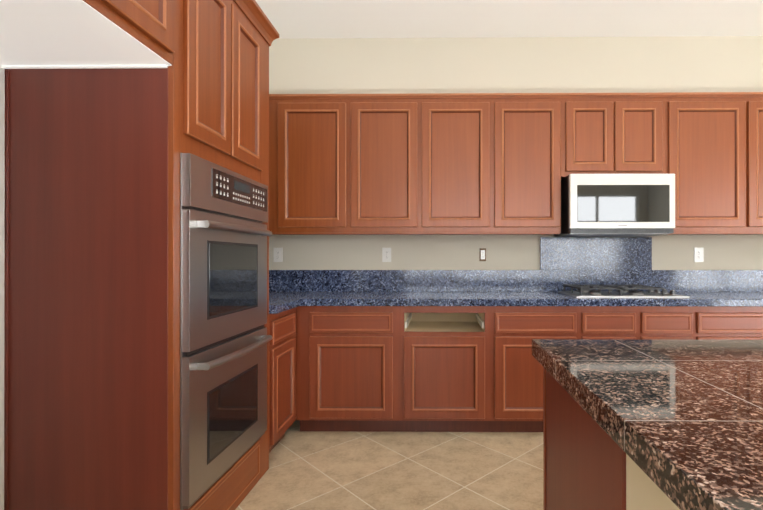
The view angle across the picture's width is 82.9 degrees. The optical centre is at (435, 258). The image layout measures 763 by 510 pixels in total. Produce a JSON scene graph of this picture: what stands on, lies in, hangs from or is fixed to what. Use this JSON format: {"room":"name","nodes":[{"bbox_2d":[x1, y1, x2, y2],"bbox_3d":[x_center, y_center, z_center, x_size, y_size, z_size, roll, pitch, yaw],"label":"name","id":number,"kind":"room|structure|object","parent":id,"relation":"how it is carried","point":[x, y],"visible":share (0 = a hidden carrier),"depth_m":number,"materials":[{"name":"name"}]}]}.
{"room":"kitchen","nodes":[
{"label":"kitchen","id":0,"kind":"room"},
{"bbox_2d":[235,420,542,509],"bbox_3d":[1.487,1.236,-0.019,6.365,0.100,7.100,0,0,1],"label":"floor","id":1,"kind":"structure","parent":0,"point":[330,470],"depth_m":2.38,"materials":[{"name":"beige tile"}]},
{"bbox_2d":[4,0,278,509],"bbox_3d":[-1.240,-0.054,2.014,0.666,2.483,0.919,0,0,1],"label":"tall cabinet","id":2,"kind":"object","parent":1,"relation":"on","point":[92,311],"visible":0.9,"depth_m":1.56,"materials":[{"name":"brown wood"}]},
{"bbox_2d":[180,153,271,509],"bbox_3d":[-1.180,0.274,1.960,0.670,1.338,0.724,0,0,1],"label":"double wall oven","id":3,"kind":"object","parent":2,"relation":"in","point":[225,338],"visible":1,"depth_m":1.81,"materials":[{"name":"silver metal"}]},
{"bbox_2d":[269,307,295,452],"bbox_3d":[-1.240,0.752,2.945,0.647,0.874,1.026,0,0,1],"label":"base cabinet","id":4,"kind":"object","parent":1,"relation":"on","point":[282,375],"visible":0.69,"depth_m":2.59,"materials":[{"name":"brown wood"}]},
{"bbox_2d":[296,306,411,431],"bbox_3d":[-0.573,0.752,3.150,0.726,0.874,0.602,0,0,1],"label":"base cabinet","id":5,"kind":"object","parent":1,"relation":"on","point":[354,363],"depth_m":2.86,"materials":[{"name":"brown wood"}]},
{"bbox_2d":[269,292,762,313],"bbox_3d":[0.718,0.289,2.925,4.563,0.048,1.026,0,0,1],"label":"countertop","id":6,"kind":"structure","parent":5,"relation":"on","point":[279,302],"depth_m":2.83,"materials":[{"name":"blue stone"}]},
{"bbox_2d":[558,284,689,297],"bbox_3d":[1.337,0.232,3.134,0.760,0.064,0.470,0,0,1],"label":"gas cooktop","id":7,"kind":"object","parent":6,"relation":"in","point":[591,291],"visible":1,"depth_m":3.01,"materials":[{"name":"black metal"}]},
{"bbox_2d":[476,306,583,431],"bbox_3d":[0.644,0.752,3.137,0.623,0.874,0.602,0,0,1],"label":"base cabinet","id":8,"kind":"object","parent":1,"relation":"on","point":[509,380],"depth_m":2.85,"materials":[{"name":"brown wood"}]},
{"bbox_2d":[543,367,671,509],"bbox_3d":[1.158,0.749,0.110,1.666,0.874,2.450,0,0,1],"label":"kitchen island","id":9,"kind":"object","parent":1,"relation":"on","point":[582,470],"depth_m":0.99,"materials":[{"name":"brown wood"}]},
{"bbox_2d":[532,339,762,509],"bbox_3d":[1.158,0.284,0.030,1.724,0.052,2.690,0,0,1],"label":"island countertop","id":10,"kind":"structure","parent":9,"relation":"on","point":[686,414],"depth_m":0.77,"materials":[{"name":"brown stone"}]},
{"bbox_2d":[584,306,643,339],"bbox_3d":[1.151,0.752,3.132,0.393,0.874,0.602,0,0,1],"label":"base cabinet","id":11,"kind":"object","parent":1,"relation":"on","point":[600,322],"depth_m":2.84,"materials":[{"name":"brown wood"}]},
{"bbox_2d":[644,306,699,339],"bbox_3d":[1.533,0.752,3.128,0.370,0.874,0.602,0,0,1],"label":"base cabinet","id":12,"kind":"object","parent":1,"relation":"on","point":[660,322],"depth_m":2.84,"materials":[{"name":"brown wood"}]},
{"bbox_2d":[700,306,762,339],"bbox_3d":[2.010,0.752,3.123,0.585,0.874,0.602,0,0,1],"label":"base cabinet","id":13,"kind":"object","parent":1,"relation":"on","point":[716,322],"depth_m":2.83,"materials":[{"name":"brown wood"}]},
{"bbox_2d":[255,0,762,38],"bbox_3d":[1.487,-1.834,-0.015,6.365,0.100,7.100,0,0,1],"label":"ceiling","id":14,"kind":"structure","parent":0,"point":[292,19],"depth_m":3.17,"materials":[{"name":"white paint"}]},
{"bbox_2d":[269,36,762,269],"bbox_3d":[1.523,-0.294,3.483,6.365,2.970,0.100,0,0,1],"label":"wall","id":15,"kind":"structure","parent":0,"point":[520,65],"depth_m":3.44,"materials":[{"name":"beige paint"}]},
{"bbox_2d":[269,94,276,234],"bbox_3d":[-1.358,-0.700,3.295,0.404,1.014,0.332,0,0,1],"label":"upper cabinet","id":16,"kind":"object","parent":15,"relation":"attached to","point":[272,97],"depth_m":3.15,"materials":[{"name":"brown wood"}]},
{"bbox_2d":[274,248,282,261],"bbox_3d":[-1.273,-0.031,3.454,0.072,0.116,0.010,0,0,1],"label":"electrical outlet","id":17,"kind":"object","parent":15,"relation":"attached to","point":[278,254],"visible":1,"depth_m":3.45,"materials":[{"name":"white plastic"}]},
{"bbox_2d":[277,94,348,234],"bbox_3d":[-0.897,-0.700,3.290,0.518,1.014,0.332,0,0,1],"label":"upper cabinet","id":18,"kind":"object","parent":15,"relation":"attached to","point":[313,129],"depth_m":3.14,"materials":[{"name":"brown wood"}]},
{"bbox_2d":[349,93,420,234],"bbox_3d":[-0.378,-0.700,3.285,0.520,1.014,0.332,0,0,1],"label":"upper cabinet","id":19,"kind":"object","parent":15,"relation":"attached to","point":[385,129],"depth_m":3.13,"materials":[{"name":"brown wood"}]},
{"bbox_2d":[382,248,390,261],"bbox_3d":[-0.395,-0.031,3.445,0.072,0.116,0.010,0,0,1],"label":"electrical outlet","id":20,"kind":"object","parent":15,"relation":"attached to","point":[386,254],"visible":1,"depth_m":3.44,"materials":[{"name":"white plastic"}]},
{"bbox_2d":[421,93,492,234],"bbox_3d":[0.146,-0.700,3.279,0.528,1.014,0.332,0,0,1],"label":"upper cabinet","id":21,"kind":"object","parent":15,"relation":"attached to","point":[435,164],"depth_m":3.13,"materials":[{"name":"brown wood"}]},
{"bbox_2d":[479,248,485,260],"bbox_3d":[0.376,-0.031,3.437,0.052,0.104,0.011,0,0,1],"label":"electrical outlet","id":22,"kind":"object","parent":15,"relation":"attached to","point":[482,254],"visible":1,"depth_m":3.44,"materials":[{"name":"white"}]},
{"bbox_2d":[269,237,762,291],"bbox_3d":[0.724,0.047,3.429,4.563,0.436,0.018,0,0,1],"label":"backsplash","id":23,"kind":"structure","parent":15,"relation":"attached to","point":[596,260],"depth_m":3.40,"materials":[{"name":"blue stone"}]},
{"bbox_2d":[493,93,564,234],"bbox_3d":[0.663,-0.700,3.274,0.506,1.014,0.332,0,0,1],"label":"upper cabinet","id":24,"kind":"object","parent":15,"relation":"attached to","point":[529,128],"depth_m":3.12,"materials":[{"name":"brown wood"}]},
{"bbox_2d":[565,92,668,176],"bbox_3d":[1.296,-0.903,3.268,0.761,0.608,0.332,0,0,1],"label":"upper cabinet","id":25,"kind":"object","parent":15,"relation":"attached to","point":[606,133],"depth_m":3.11,"materials":[{"name":"brown wood"}]},
{"bbox_2d":[554,174,674,236],"bbox_3d":[1.309,-0.384,3.213,0.729,0.422,0.439,0,0,1],"label":"over-the-range microwave","id":26,"kind":"object","parent":25,"relation":"attached to","point":[617,205],"visible":1,"depth_m":3.00,"materials":[{"name":"white plastic"}]},
{"bbox_2d":[694,248,703,261],"bbox_3d":[2.099,-0.031,3.419,0.072,0.116,0.010,0,0,1],"label":"electrical outlet","id":27,"kind":"object","parent":15,"relation":"attached to","point":[698,255],"visible":1,"depth_m":3.42,"materials":[{"name":"white plastic"}]},
{"bbox_2d":[666,92,752,234],"bbox_3d":[1.965,-0.700,3.261,0.577,1.014,0.332,0,0,1],"label":"upper cabinet","id":28,"kind":"object","parent":15,"relation":"attached to","point":[711,133],"depth_m":3.11,"materials":[{"name":"brown wood"}]},
{"bbox_2d":[753,92,762,234],"bbox_3d":[2.629,-0.700,3.254,0.750,1.014,0.332,0,0,1],"label":"upper cabinet","id":29,"kind":"object","parent":15,"relation":"attached to","point":[757,96],"depth_m":3.10,"materials":[{"name":"brown wood"}]},
{"bbox_3d":[-1.646,-0.299,-0.035,0.100,2.970,7.000,0,0,1],"label":"wall","id":30,"kind":"structure","parent":0,"visible":0},
{"bbox_2d":[0,67,4,509],"bbox_3d":[-1.576,0.249,1.210,0.014,1.878,0.692,0,0,1],"label":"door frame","id":31,"kind":"structure","parent":30,"relation":"attached to","point":[2,175],"depth_m":1.55,"materials":[{"name":"white paint"}]},
{"bbox_2d":[0,0,174,68],"bbox_3d":[-1.249,-0.994,1.091,0.666,0.604,0.938,0,0,1],"label":"upper cabinet","id":32,"kind":"object","parent":30,"relation":"attached to","point":[63,34],"visible":1,"depth_m":1.38,"materials":[{"name":"brown wood"}]}
]}

